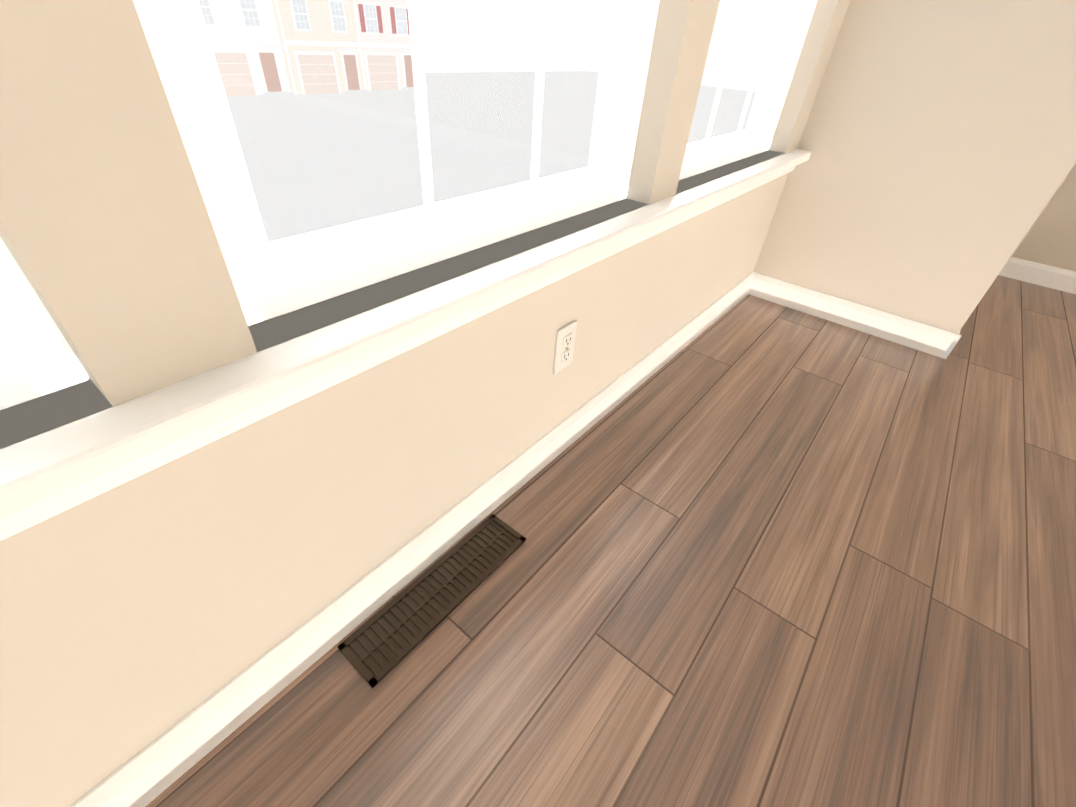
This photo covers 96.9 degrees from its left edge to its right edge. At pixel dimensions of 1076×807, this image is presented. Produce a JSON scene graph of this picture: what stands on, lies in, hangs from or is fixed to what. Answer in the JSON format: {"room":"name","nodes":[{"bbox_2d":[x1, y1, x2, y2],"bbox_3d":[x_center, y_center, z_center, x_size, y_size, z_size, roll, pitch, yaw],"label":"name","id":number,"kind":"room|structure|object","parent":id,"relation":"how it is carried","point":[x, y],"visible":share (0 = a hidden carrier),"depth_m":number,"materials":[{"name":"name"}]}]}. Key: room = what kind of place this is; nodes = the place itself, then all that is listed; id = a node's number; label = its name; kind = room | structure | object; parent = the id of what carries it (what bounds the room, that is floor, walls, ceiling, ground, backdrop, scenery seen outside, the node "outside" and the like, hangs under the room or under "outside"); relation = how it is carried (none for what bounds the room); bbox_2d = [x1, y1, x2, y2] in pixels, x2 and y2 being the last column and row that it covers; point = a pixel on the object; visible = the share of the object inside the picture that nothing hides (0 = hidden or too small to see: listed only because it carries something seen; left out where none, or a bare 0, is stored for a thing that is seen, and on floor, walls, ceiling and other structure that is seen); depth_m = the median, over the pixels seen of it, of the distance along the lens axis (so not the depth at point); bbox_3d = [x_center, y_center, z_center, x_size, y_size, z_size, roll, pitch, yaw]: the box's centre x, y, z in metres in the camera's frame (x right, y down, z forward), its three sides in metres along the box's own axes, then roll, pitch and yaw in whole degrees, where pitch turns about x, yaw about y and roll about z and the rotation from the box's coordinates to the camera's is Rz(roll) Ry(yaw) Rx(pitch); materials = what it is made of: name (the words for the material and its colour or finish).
{"room":"empty living room","nodes":[
{"label":"empty living room","id":0,"kind":"room"},
{"bbox_2d":[0,0,849,806],"bbox_3d":[-0.040,-0.787,0.485,0.160,2.540,3.336,29,44,28],"label":"wall","id":1,"kind":"structure","parent":0,"point":[140,614],"depth_m":0.59,"materials":[{"name":"beige paint"}]},
{"bbox_2d":[0,237,87,409],"bbox_3d":[-0.715,-0.429,-0.241,0.099,1.490,0.885,29,44,28],"label":"window","id":2,"kind":"structure","parent":1,"relation":"in","point":[38,357],"depth_m":0.43,"materials":[{"name":"white plastic"}]},
{"bbox_2d":[133,0,659,325],"bbox_3d":[-0.063,-0.889,0.409,0.099,1.490,0.903,29,44,28],"label":"window","id":3,"kind":"structure","parent":1,"relation":"in","point":[273,279],"depth_m":0.65,"materials":[{"name":"white plastic"}]},
{"bbox_2d":[0,149,810,540],"bbox_3d":[-0.014,-0.248,0.868,0.125,0.075,3.201,29,44,28],"label":"window sill","id":4,"kind":"structure","parent":1,"relation":"attached to","point":[58,469],"depth_m":0.55,"materials":[{"name":"white wood"}]},
{"bbox_2d":[70,272,753,806],"bbox_3d":[-0.046,0.168,1.166,0.014,0.100,3.236,29,44,28],"label":"baseboard","id":5,"kind":"structure","parent":1,"relation":"attached to","point":[158,766],"depth_m":0.86,"materials":[{"name":"white wood"}]},
{"bbox_2d":[553,320,576,374],"bbox_3d":[0.063,-0.126,1.081,0.009,0.115,0.070,29,44,28],"label":"outlet","id":6,"kind":"object","parent":1,"relation":"attached to","point":[567,332],"visible":1,"depth_m":1.07,"materials":[{"name":"white plastic"}]},
{"bbox_2d":[679,0,816,179],"bbox_3d":[0.592,-1.351,1.063,0.099,1.490,0.897,29,44,28],"label":"window","id":7,"kind":"structure","parent":1,"relation":"in","point":[783,55],"depth_m":1.53,"materials":[{"name":"white plastic"}]},
{"bbox_2d":[145,275,1075,806],"bbox_3d":[4.351,2.177,-0.768,10.660,0.120,4.884,29,44,28],"label":"floor","id":8,"kind":"structure","parent":0,"point":[767,553],"depth_m":0.97,"materials":[{"name":"laminate"}]},
{"bbox_2d":[337,514,525,687],"bbox_3d":[-0.195,0.373,0.967,0.103,0.006,0.405,29,44,28],"label":"floor vent","id":9,"kind":"object","parent":8,"relation":"in","point":[381,644],"visible":1,"depth_m":0.94,"materials":[{"name":"brown metal"}]},
{"bbox_2d":[754,0,1075,333],"bbox_3d":[1.721,-1.650,1.761,0.940,2.540,1.378,29,44,28],"label":"wall","id":10,"kind":"structure","parent":0,"point":[927,178],"depth_m":1.63,"materials":[{"name":"beige paint"}]},
{"bbox_2d":[748,272,961,358],"bbox_3d":[1.275,-0.384,2.002,0.794,0.100,0.014,29,44,28],"label":"baseboard","id":11,"kind":"structure","parent":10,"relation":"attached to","point":[928,339],"depth_m":1.97,"materials":[{"name":"white wood"}]},
{"bbox_2d":[942,329,960,358],"bbox_3d":[1.996,-0.513,2.239,0.014,0.100,1.342,29,44,28],"label":"baseboard","id":12,"kind":"structure","parent":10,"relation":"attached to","point":[955,340],"depth_m":1.81,"materials":[{"name":"white wood"}]},
{"bbox_2d":[1011,163,1075,271],"bbox_3d":[5.926,0.118,-0.064,10.660,2.540,0.160,29,44,28],"label":"wall","id":13,"kind":"structure","parent":0,"point":[1049,238],"depth_m":2.42,"materials":[{"name":"beige paint"}]},
{"bbox_2d":[998,257,1075,293],"bbox_3d":[6.099,1.242,0.419,9.560,0.100,0.014,29,44,28],"label":"baseboard","id":14,"kind":"structure","parent":13,"relation":"attached to","point":[1056,278],"depth_m":2.51,"materials":[{"name":"white wood"}]},
{"label":"outside","id":15,"kind":"structure","parent":0,"visible":0},
{"bbox_2d":[226,71,756,241],"bbox_3d":[-16.016,-9.373,17.613,46.260,0.199,130.000,29,44,28],"label":"ground","id":16,"kind":"structure","parent":15,"point":[304,224],"depth_m":22.14,"materials":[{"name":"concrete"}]},
{"bbox_2d":[199,0,426,96],"bbox_3d":[-29.443,-19.173,19.550,10.700,11.120,55.200,29,44,28],"label":"townhouses","id":17,"kind":"structure","parent":16,"relation":"on","point":[365,30],"depth_m":30.90,"materials":[{"name":"beige"}]}
]}

